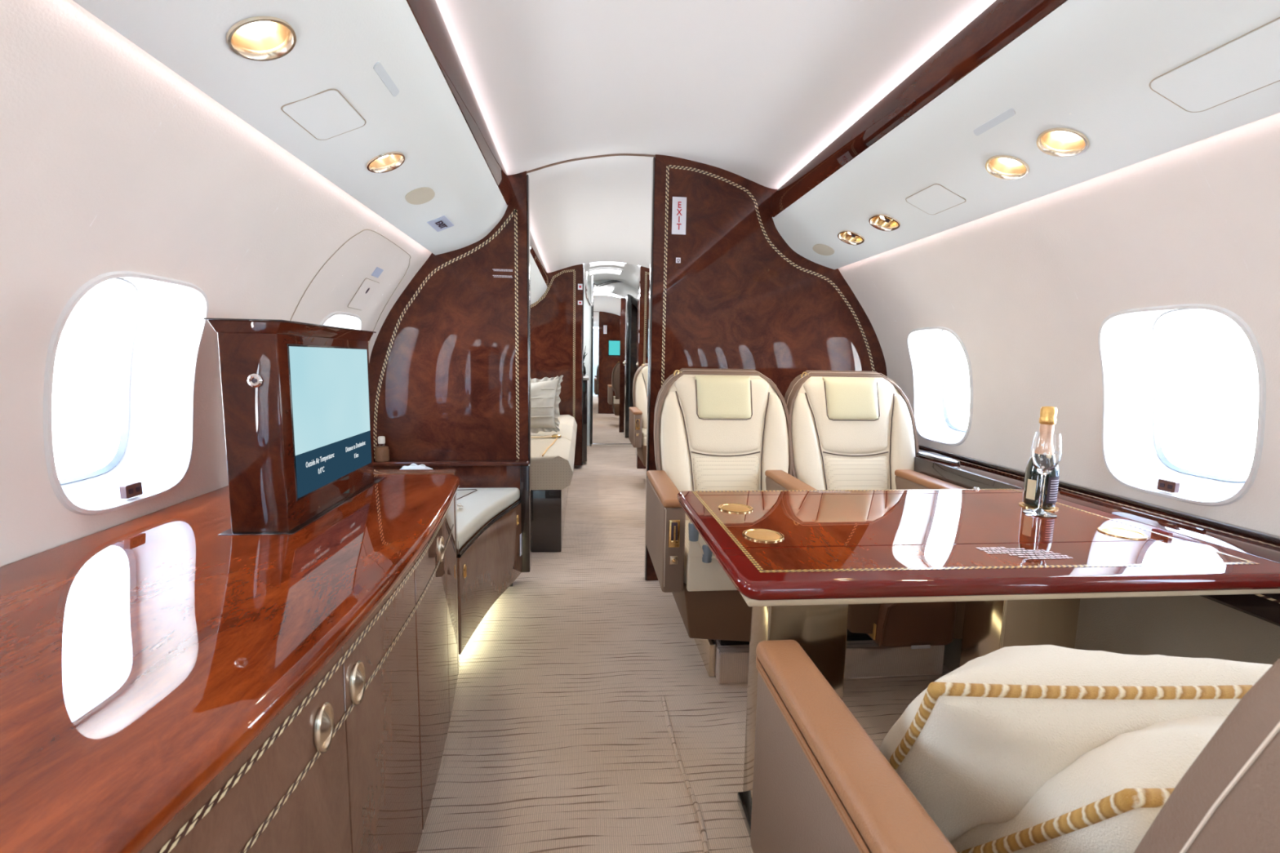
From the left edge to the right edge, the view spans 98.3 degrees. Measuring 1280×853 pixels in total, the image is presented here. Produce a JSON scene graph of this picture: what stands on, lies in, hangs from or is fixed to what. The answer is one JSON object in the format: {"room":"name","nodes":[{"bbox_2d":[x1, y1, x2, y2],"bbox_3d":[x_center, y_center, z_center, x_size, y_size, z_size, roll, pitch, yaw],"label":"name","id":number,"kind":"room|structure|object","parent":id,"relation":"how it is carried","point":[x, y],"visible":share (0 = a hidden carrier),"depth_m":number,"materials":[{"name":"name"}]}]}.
{"room":"aircraft cabin","nodes":[
{"label":"aircraft cabin","id":0,"kind":"room"},
{"bbox_2d":[0,0,431,567],"bbox_3d":[-0.762,-0.025,1.220,0.523,1.730,7.429,0,7,-6],"label":"wall","id":1,"kind":"structure","parent":0,"point":[111,160],"depth_m":0.91,"materials":[{"name":"white plastic"}]},
{"bbox_2d":[43,271,208,515],"bbox_3d":[-1.013,-0.066,1.084,0.211,0.534,0.442,0,7,-6],"label":"window","id":2,"kind":"structure","parent":1,"relation":"in","point":[153,457],"depth_m":1.21,"materials":[{"name":"white plastic"}]},
{"bbox_2d":[226,15,296,61],"bbox_3d":[-0.559,-0.585,0.799,0.106,0.086,0.096,0,7,-6],"label":"recessed light","id":3,"kind":"object","parent":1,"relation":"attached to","point":[260,38],"visible":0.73,"depth_m":0.82,"materials":[{"name":"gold metal"}]},
{"bbox_2d":[72,0,547,304],"bbox_3d":[-0.576,-0.669,1.175,0.296,0.209,7.400,0,7,-6],"label":"ceiling panel","id":4,"kind":"object","parent":1,"relation":"attached to","point":[424,119],"depth_m":1.01,"materials":[{"name":"white plastic"}]},
{"bbox_2d":[280,88,366,140],"bbox_3d":[-0.592,-0.587,1.044,0.098,0.041,0.155,0,7,-6],"label":"access hatch","id":5,"kind":"object","parent":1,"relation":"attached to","point":[326,114],"visible":1,"depth_m":1.03,"materials":[{"name":"white plastic"}]},
{"bbox_2d":[319,302,361,329],"bbox_3d":[-1.101,-0.169,1.928,0.211,0.534,0.442,0,7,-6],"label":"window","id":6,"kind":"structure","parent":1,"relation":"in","point":[340,319],"depth_m":2.03,"materials":[{"name":"white glass"}]},
{"bbox_2d":[289,229,410,344],"bbox_3d":[-0.961,-0.398,1.899,0.245,0.460,0.649,0,7,-6],"label":"hatch","id":7,"kind":"object","parent":1,"relation":"attached to","point":[368,286],"visible":0.9,"depth_m":1.92,"materials":[{"name":"off-white plastic"},{"name":"dark ink"}]},
{"bbox_2d":[365,151,404,173],"bbox_3d":[-0.611,-0.647,1.304,0.106,0.086,0.096,0,7,-6],"label":"recessed light","id":8,"kind":"object","parent":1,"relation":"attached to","point":[390,161],"visible":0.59,"depth_m":1.33,"materials":[{"name":"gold metal"}]},
{"bbox_2d":[373,61,399,96],"bbox_3d":[-0.479,-0.656,1.048,0.012,0.013,0.115,0,7,-6],"label":"tag","id":9,"kind":"object","parent":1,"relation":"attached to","point":[379,68],"visible":1,"depth_m":1.04,"materials":[{"name":"white plastic"}]},
{"bbox_2d":[404,186,435,204],"bbox_3d":[-0.628,-0.659,1.581,0.074,0.035,0.118,0,7,-6],"label":"speaker","id":10,"kind":"object","parent":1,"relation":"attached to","point":[422,195],"visible":1,"depth_m":1.57,"materials":[{"name":"beige plastic"}]},
{"bbox_2d":[426,215,453,231],"bbox_3d":[-0.676,-0.688,1.879,0.058,0.026,0.135,0,7,-6],"label":"label","id":11,"kind":"object","parent":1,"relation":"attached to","point":[442,223],"visible":1,"depth_m":1.87,"materials":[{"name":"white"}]},
{"bbox_2d":[406,0,511,204],"bbox_3d":[-0.287,-0.655,-0.118,0.021,0.095,4.785,0,7,-6],"label":"trim","id":12,"kind":"structure","parent":1,"relation":"attached to","point":[428,17],"depth_m":1.30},
{"bbox_2d":[529,230,549,286],"bbox_3d":[-0.669,-1.109,3.570,0.021,0.095,2.545,0,7,-6],"label":"trim","id":13,"kind":"structure","parent":1,"relation":"attached to","point":[534,251],"depth_m":3.68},
{"bbox_2d":[530,263,649,468],"bbox_3d":[-0.273,-0.527,5.052,2.286,1.822,0.166,0,7,-6],"label":"wall","id":14,"kind":"structure","parent":0,"point":[557,317],"depth_m":4.90,"materials":[{"name":"brown wood"}]},
{"bbox_2d":[577,284,582,289],"bbox_3d":[-0.525,-1.227,4.856,0.040,0.050,0.006,0,7,-6],"label":"label","id":15,"kind":"object","parent":14,"relation":"attached to","point":[580,286],"visible":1,"depth_m":4.85,"materials":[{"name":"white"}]},
{"bbox_2d":[635,276,639,457],"bbox_3d":[0.007,-0.551,5.349,0.083,1.790,0.545,0,7,-6],"label":"door","id":16,"kind":"structure","parent":14,"relation":"in","point":[637,363],"depth_m":5.50,"materials":[{"name":"brown wood"}]},
{"bbox_2d":[646,319,648,357],"bbox_3d":[0.207,-0.790,4.977,0.285,0.340,0.020,0,7,-6],"label":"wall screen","id":17,"kind":"object","parent":14,"relation":"attached to","point":[647,319],"visible":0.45,"depth_m":4.95,"materials":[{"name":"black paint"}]},
{"bbox_2d":[583,280,612,445],"bbox_3d":[-0.402,-0.720,6.301,1.240,1.900,0.001,0,7,-6],"label":"wall","id":18,"kind":"structure","parent":0,"point":[587,309],"depth_m":6.25,"materials":[{"name":"white"}]},
{"bbox_2d":[582,262,639,289],"bbox_3d":[-0.325,-1.293,5.596,1.240,0.550,1.290,0,7,-6],"label":"ceiling","id":19,"kind":"structure","parent":0,"point":[630,274],"depth_m":5.65,"materials":[{"name":"white plastic"}]},
{"bbox_2d":[584,271,593,306],"bbox_3d":[-0.474,-1.296,5.268,0.040,0.312,0.254,2,7,9],"label":"grab rail","id":20,"kind":"object","parent":19,"relation":"hanging from","point":[591,304],"visible":1,"depth_m":5.22,"materials":[{"name":"silver metal"}]},
{"bbox_2d":[588,267,622,275],"bbox_3d":[-0.344,-1.535,5.498,0.331,0.038,0.312,0,7,-6],"label":"recessed light","id":21,"kind":"object","parent":19,"relation":"in","point":[600,270],"visible":1,"depth_m":5.49,"materials":[{"name":"white plastic"}]},
{"bbox_2d":[589,262,626,266],"bbox_3d":[-0.297,-1.480,5.044,0.331,0.038,0.192,0,7,-6],"label":"recessed light","id":22,"kind":"object","parent":19,"relation":"in","point":[593,264],"visible":0.71,"depth_m":5.07,"materials":[{"name":"white plastic"}]},
{"bbox_2d":[368,154,887,581],"bbox_3d":[-0.001,-0.217,2.433,2.286,1.847,0.059,0,7,-6],"label":"wall","id":23,"kind":"structure","parent":0,"point":[738,296],"depth_m":2.36,"materials":[{"name":"brown wood"}]},
{"bbox_2d":[373,459,531,572],"bbox_3d":[-0.802,0.386,2.359,0.658,0.488,0.068,0,7,-6],"label":"ledge","id":24,"kind":"object","parent":23,"relation":"attached to","point":[472,473],"visible":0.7,"depth_m":2.34,"materials":[{"name":"brown wood"}]},
{"bbox_2d":[374,435,389,462],"bbox_3d":[-1.070,0.092,2.295,0.056,0.102,0.056,0,7,-6],"label":"bottle","id":25,"kind":"object","parent":24,"relation":"on","point":[382,451],"visible":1,"depth_m":2.28,"materials":[{"name":"brown glass"}]},
{"bbox_2d":[492,268,512,277],"bbox_3d":[-0.568,-0.635,2.292,0.082,0.033,0.001,0,7,-6],"label":"placard","id":26,"kind":"object","parent":23,"relation":"attached to","point":[492,268],"visible":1,"depth_m":2.29,"materials":[{"name":"grey metal"}]},
{"bbox_2d":[526,153,655,173],"bbox_3d":[-0.228,-1.077,2.285,0.591,0.120,0.010,0,7,-6],"label":"trim","id":27,"kind":"structure","parent":23,"relation":"attached to","point":[613,154],"depth_m":2.28,"materials":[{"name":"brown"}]},
{"bbox_2d":[675,257,680,262],"bbox_3d":[0.163,-0.709,2.358,0.020,0.022,0.004,0,7,-6],"label":"plate","id":28,"kind":"object","parent":23,"relation":"attached to","point":[677,260],"visible":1,"depth_m":2.36,"materials":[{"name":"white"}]},
{"bbox_2d":[671,196,686,234],"bbox_3d":[0.165,-0.890,2.336,0.060,0.152,0.004,0,7,-6],"label":"exit sign","id":29,"kind":"object","parent":23,"relation":"attached to","point":[679,203],"visible":1,"depth_m":2.33,"materials":[{"name":"white plastic"}]},
{"bbox_2d":[416,445,951,852],"bbox_3d":[0.026,0.751,2.121,2.900,0.001,8.800,0,7,-6],"label":"floor","id":30,"kind":"structure","parent":0,"point":[557,740],"depth_m":1.58,"materials":[{"name":"carpet"}]},
{"bbox_2d":[141,469,460,852],"bbox_3d":[-0.625,0.601,0.501,0.538,0.665,2.372,0,7,-6],"label":"sideboard","id":31,"kind":"object","parent":30,"relation":"on","point":[352,764],"visible":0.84,"depth_m":0.79,"materials":[{"name":"brown wood"}]},
{"bbox_2d":[0,474,460,852],"bbox_3d":[-0.635,0.289,0.419,0.597,0.031,2.288,0,7,-6],"label":"countertop","id":32,"kind":"structure","parent":31,"relation":"on","point":[140,657],"depth_m":0.64,"materials":[{"name":"brown wood"}]},
{"bbox_2d":[203,317,386,535],"bbox_3d":[-0.730,-0.025,1.242,0.130,0.392,0.499,0,7,-6],"label":"cabinet","id":33,"kind":"object","parent":32,"relation":"on","point":[296,395],"visible":1,"depth_m":1.04,"materials":[{"name":"brown wood"}]},
{"bbox_2d":[247,373,262,387],"bbox_3d":[-0.693,-0.083,0.995,0.025,0.025,0.005,0,7,-6],"label":"lock","id":34,"kind":"object","parent":33,"relation":"attached to","point":[254,380],"depth_m":0.99,"materials":[{"name":"silver metal"}]},
{"bbox_2d":[456,487,523,653],"bbox_3d":[-0.771,0.518,2.046,0.626,0.453,0.723,0,7,-6],"label":"bench","id":35,"kind":"object","parent":30,"relation":"on","point":[489,533],"visible":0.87,"depth_m":2.03,"materials":[{"name":"brown wood"}]},
{"bbox_2d":[400,463,432,469],"bbox_3d":[-0.874,0.209,2.163,0.195,0.130,0.100,0,7,-6],"label":"cushion","id":36,"kind":"object","parent":35,"relation":"on","point":[413,466],"visible":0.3,"depth_m":2.15,"materials":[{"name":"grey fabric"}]},
{"bbox_2d":[456,487,519,549],"bbox_3d":[-0.779,0.323,2.018,0.602,0.054,0.717,0,7,-6],"label":"seat cushion","id":37,"kind":"object","parent":35,"relation":"on","point":[482,508],"depth_m":2.08,"materials":[{"name":"beige leather"}]},
{"bbox_2d":[531,414,577,552],"bbox_3d":[-0.853,0.087,3.813,0.815,0.880,2.118,0,7,-6],"label":"divan","id":38,"kind":"object","parent":30,"relation":"on","point":[553,453],"visible":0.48,"depth_m":2.85,"materials":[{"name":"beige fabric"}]},
{"bbox_2d":[530,375,563,433],"bbox_3d":[-0.719,-0.133,3.575,0.442,0.403,0.201,0,7,-6],"label":"cushion","id":39,"kind":"object","parent":38,"relation":"on","point":[545,399],"visible":0.45,"depth_m":3.52,"materials":[{"name":"grey fabric"}]},
{"bbox_2d":[531,436,574,471],"bbox_3d":[-0.776,0.191,3.115,0.805,0.175,0.694,0,7,-6],"label":"seat cushion","id":40,"kind":"object","parent":38,"relation":"on","point":[548,454],"depth_m":2.90,"materials":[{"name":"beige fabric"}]},
{"bbox_2d":[531,423,576,449],"bbox_3d":[-0.847,0.106,3.806,0.805,0.175,0.694,0,7,-6],"label":"seat cushion","id":41,"kind":"object","parent":38,"relation":"on","point":[566,431],"depth_m":3.72,"materials":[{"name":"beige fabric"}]},
{"bbox_2d":[557,414,577,435],"bbox_3d":[-0.919,0.021,4.497,0.805,0.175,0.694,0,7,-6],"label":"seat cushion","id":42,"kind":"object","parent":38,"relation":"on","point":[568,420],"depth_m":4.50,"materials":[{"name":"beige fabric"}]},
{"bbox_2d":[582,373,589,462],"bbox_3d":[-0.742,-0.126,5.676,0.420,0.800,1.050,0,7,-6],"label":"base cabinet","id":43,"kind":"object","parent":30,"relation":"on","point":[585,379],"visible":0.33,"depth_m":5.18,"materials":[{"name":"brown wood"}]},
{"bbox_2d":[582,373,589,380],"bbox_3d":[-0.735,-0.508,5.630,0.420,0.030,1.050,0,7,-6],"label":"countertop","id":44,"kind":"structure","parent":43,"relation":"on","point":[584,378],"depth_m":5.13,"materials":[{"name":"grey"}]},
{"bbox_2d":[582,346,586,376],"bbox_3d":[-0.556,-0.638,5.384,0.089,0.292,0.091,0,7,-6],"label":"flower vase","id":45,"kind":"object","parent":44,"relation":"on","point":[584,368],"visible":0.34,"depth_m":5.37,"materials":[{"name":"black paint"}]},
{"bbox_2d":[590,280,638,446],"bbox_3d":[-0.265,-0.701,6.264,0.581,1.877,0.027,0,7,-6],"label":"doorway","id":46,"kind":"object","parent":30,"relation":"on","point":[614,310],"visible":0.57,"depth_m":6.26,"materials":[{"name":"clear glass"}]},
{"bbox_2d":[628,363,648,466],"bbox_3d":[0.195,-0.097,4.471,0.553,0.815,0.616,0,7,-6],"label":"seat","id":47,"kind":"object","parent":30,"relation":"on","point":[638,412],"visible":0.37,"depth_m":4.55,"materials":[{"name":"beige leather"}]},
{"bbox_2d":[641,435,646,445],"bbox_3d":[0.171,0.111,4.414,0.350,0.125,0.405,0,7,-6],"label":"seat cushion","id":48,"kind":"object","parent":47,"relation":"on","point":[643,437],"depth_m":4.20,"materials":[{"name":"beige leather"}]},
{"bbox_2d":[661,696,709,852],"bbox_3d":[0.126,0.862,1.193,0.028,0.014,0.920,0,7,-7],"label":"cord","id":49,"kind":"object","parent":30,"relation":"on","point":[702,827],"visible":1,"depth_m":1.31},
{"bbox_2d":[645,368,816,641],"bbox_3d":[0.309,0.219,1.873,0.553,0.815,0.616,0,7,-6],"label":"seat","id":50,"kind":"object","parent":30,"relation":"on","point":[715,429],"visible":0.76,"depth_m":2.00,"materials":[{"name":"beige leather"}]},
{"bbox_2d":[669,555,677,564],"bbox_3d":[0.095,0.379,1.567,0.024,0.025,0.004,0,7,-6],"label":"switch plate","id":51,"kind":"object","parent":50,"relation":"attached to","point":[673,559],"depth_m":1.56,"materials":[{"name":"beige metal"}]},
{"bbox_2d":[683,555,687,584],"bbox_3d":[0.284,0.427,1.816,0.350,0.125,0.405,0,7,-6],"label":"seat cushion","id":52,"kind":"object","parent":50,"relation":"on","point":[685,560],"depth_m":1.62,"materials":[{"name":"beige leather"}]},
{"bbox_2d":[686,520,737,591],"bbox_3d":[0.219,0.358,1.570,0.174,0.230,0.045,0,7,-6],"label":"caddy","id":53,"kind":"object","parent":50,"relation":"attached to","point":[704,572],"visible":0.52,"depth_m":1.57,"materials":[{"name":"beige leather"}]},
{"bbox_2d":[688,522,698,542],"bbox_3d":[0.151,0.294,1.549,0.032,0.050,0.032,0,7,-6],"label":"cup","id":54,"kind":"object","parent":53,"relation":"on","point":[693,533],"depth_m":1.54,"materials":[{"name":"grey"}]},
{"bbox_2d":[702,544,712,563],"bbox_3d":[0.189,0.357,1.560,0.032,0.050,0.032,0,7,-6],"label":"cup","id":55,"kind":"object","parent":53,"relation":"on","point":[707,554],"depth_m":1.55,"materials":[{"name":"grey"}]},
{"bbox_2d":[693,629,944,684],"bbox_3d":[0.569,0.662,2.103,0.765,0.200,0.725,0,7,-6],"label":"seat base","id":56,"kind":"object","parent":30,"relation":"on","point":[726,660],"visible":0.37,"depth_m":1.77,"materials":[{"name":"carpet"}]},
{"bbox_2d":[784,369,966,639],"bbox_3d":[0.808,0.221,1.935,0.517,0.815,0.609,1,7,-3],"label":"seat","id":57,"kind":"object","parent":30,"relation":"on","point":[851,429],"visible":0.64,"depth_m":2.07,"materials":[{"name":"beige leather"}]},
{"bbox_2d":[866,601,956,648],"bbox_3d":[0.831,0.586,1.710,0.254,0.155,0.135,0,7,-6],"label":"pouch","id":58,"kind":"object","parent":57,"relation":"hanging from","point":[916,625],"visible":0.67,"depth_m":1.65,"materials":[{"name":"brown leather"}]},
{"bbox_2d":[676,488,1279,837],"bbox_3d":[0.613,0.535,1.237,0.991,0.663,0.636,0,7,-6],"label":"conference table","id":59,"kind":"object","parent":30,"relation":"on","point":[798,558],"visible":0.78,"depth_m":1.09,"materials":[{"name":"brown wood"}]},
{"bbox_2d":[1022,405,1059,508],"bbox_3d":[0.976,0.072,1.337,0.067,0.243,0.068,0,7,-6],"label":"champagne bottle","id":60,"kind":"object","parent":59,"relation":"on","point":[1047,419],"visible":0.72,"depth_m":1.32,"materials":[{"name":"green glass"}]},
{"bbox_2d":[1022,431,1062,516],"bbox_3d":[0.930,0.108,1.274,0.066,0.189,0.066,0,7,-6],"label":"wine glass","id":61,"kind":"object","parent":59,"relation":"on","point":[1046,446],"visible":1,"depth_m":1.25,"materials":[{"name":"clear glass"}]},
{"bbox_2d":[750,640,1279,852],"bbox_3d":[0.537,0.383,0.549,0.660,0.815,0.682,0,7,-6],"label":"seat","id":62,"kind":"object","parent":30,"relation":"on","point":[821,784],"visible":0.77,"depth_m":0.55,"materials":[{"name":"brown leather"}]},
{"bbox_2d":[879,644,1272,842],"bbox_3d":[0.566,0.437,0.716,0.526,0.339,0.268,1,7,-2],"label":"cushion","id":63,"kind":"object","parent":62,"relation":"on","point":[983,738],"visible":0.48,"depth_m":0.62,"materials":[{"name":"beige fabric"}]},
{"bbox_2d":[950,715,1227,852],"bbox_3d":[0.610,0.447,0.603,0.476,0.322,0.298,0,7,-6],"label":"cushion","id":64,"kind":"object","parent":62,"relation":"on","point":[1108,799],"visible":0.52,"depth_m":0.54,"materials":[{"name":"beige fabric"}]},
{"bbox_2d":[435,0,995,272],"bbox_3d":[0.130,-0.940,1.215,1.240,0.118,7.400,0,7,-6],"label":"ceiling","id":65,"kind":"structure","parent":0,"point":[754,91],"depth_m":1.62,"materials":[{"name":"white plastic"}]},
{"bbox_2d":[826,96,1279,536],"bbox_3d":[0.993,-0.015,1.393,0.523,1.730,7.449,0,7,-6],"label":"wall","id":66,"kind":"structure","parent":0,"point":[1028,289],"depth_m":1.42,"materials":[{"name":"white plastic"}]},
{"bbox_2d":[837,230,864,244],"bbox_3d":[0.777,-0.707,2.004,0.106,0.086,0.114,0,7,-6],"label":"spotlight","id":67,"kind":"object","parent":66,"relation":"attached to","point":[848,237],"visible":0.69,"depth_m":2.04,"materials":[{"name":"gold metal"}]},
{"bbox_2d":[868,213,900,231],"bbox_3d":[0.800,-0.680,1.782,0.106,0.086,0.114,0,7,-6],"label":"spotlight","id":68,"kind":"object","parent":66,"relation":"attached to","point":[882,222],"visible":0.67,"depth_m":1.81,"materials":[{"name":"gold metal"}]},
{"bbox_2d":[770,0,1067,217],"bbox_3d":[0.810,-0.649,-0.004,0.021,0.095,4.785,0,7,-6],"label":"trim","id":69,"kind":"structure","parent":66,"relation":"attached to","point":[1003,21],"depth_m":1.29,"materials":[{"name":"brown wood"}]},
{"bbox_2d":[905,183,965,214],"bbox_3d":[0.815,-0.627,1.532,0.092,0.043,0.155,0,7,-6],"label":"access hatch","id":70,"kind":"object","parent":66,"relation":"attached to","point":[935,198],"visible":1,"depth_m":1.52,"materials":[{"name":"white plastic"}]},
{"bbox_2d":[906,326,973,446],"bbox_3d":[1.180,-0.154,2.146,0.211,0.534,0.442,0,7,-6],"label":"window","id":71,"kind":"structure","parent":66,"relation":"in","point":[925,346],"depth_m":2.29,"materials":[{"name":"white plastic"}]},
{"bbox_2d":[985,155,1029,179],"bbox_3d":[0.853,-0.616,1.266,0.106,0.086,0.096,0,7,-6],"label":"recessed light","id":72,"kind":"object","parent":66,"relation":"attached to","point":[1002,166],"visible":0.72,"depth_m":1.29,"materials":[{"name":"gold metal"}]},
{"bbox_2d":[772,0,1279,269],"bbox_3d":[0.826,-0.661,1.321,0.296,0.209,7.400,0,7,-6],"label":"overhead panel","id":73,"kind":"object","parent":66,"relation":"attached to","point":[1095,60],"depth_m":1.09,"materials":[{"name":"white plastic"}]},
{"bbox_2d":[812,244,834,255],"bbox_3d":[0.740,-0.713,2.232,0.074,0.035,0.118,0,7,-6],"label":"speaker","id":74,"kind":"object","parent":73,"relation":"attached to","point":[821,249],"visible":1,"depth_m":2.23,"materials":[{"name":"beige plastic"}]},
{"bbox_2d":[973,107,1015,135],"bbox_3d":[0.756,-0.650,1.183,0.012,0.013,0.115,0,7,-6],"label":"tag","id":75,"kind":"object","parent":73,"relation":"attached to","point":[1011,112],"visible":1,"depth_m":1.18,"materials":[{"name":"white plastic"}]},
{"bbox_2d":[1036,108,1088,156],"bbox_3d":[0.868,-0.598,1.120,0.106,0.086,0.096,0,7,-6],"label":"recessed light","id":76,"kind":"object","parent":66,"relation":"attached to","point":[1057,141],"visible":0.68,"depth_m":1.14,"materials":[{"name":"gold metal"}]},
{"bbox_2d":[913,444,1279,626],"bbox_3d":[1.204,0.289,1.019,0.166,0.121,3.095,0,7,-6],"label":"window ledge","id":77,"kind":"object","parent":66,"relation":"attached to","point":[971,473],"visible":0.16,"depth_m":1.29,"materials":[{"name":"black paint"}]},
{"bbox_2d":[916,448,959,464],"bbox_3d":[1.085,0.104,2.080,0.076,0.010,0.340,0,7,-6],"label":"lid","id":78,"kind":"object","parent":77,"relation":"on","point":[926,454],"visible":0.74,"depth_m":2.01,"materials":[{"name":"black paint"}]},
{"bbox_2d":[942,595,1279,671],"bbox_3d":[1.278,0.699,0.218,0.177,0.596,4.780,0,7,-6],"label":"wall panel","id":79,"kind":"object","parent":66,"relation":"attached to","point":[1177,626],"depth_m":1.27,"materials":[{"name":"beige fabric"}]},
{"bbox_2d":[1097,303,1266,506],"bbox_3d":[1.268,-0.051,1.302,0.211,0.534,0.442,0,7,-6],"label":"window","id":80,"kind":"structure","parent":66,"relation":"in","point":[1134,456],"depth_m":1.43,"materials":[{"name":"white plastic"}]},
{"bbox_2d":[1149,17,1279,112],"bbox_3d":[0.901,-0.534,0.803,0.101,0.044,0.255,0,7,-6],"label":"access hatch","id":81,"kind":"object","parent":66,"relation":"attached to","point":[1250,62],"visible":1,"depth_m":0.84,"materials":[{"name":"white plastic"}]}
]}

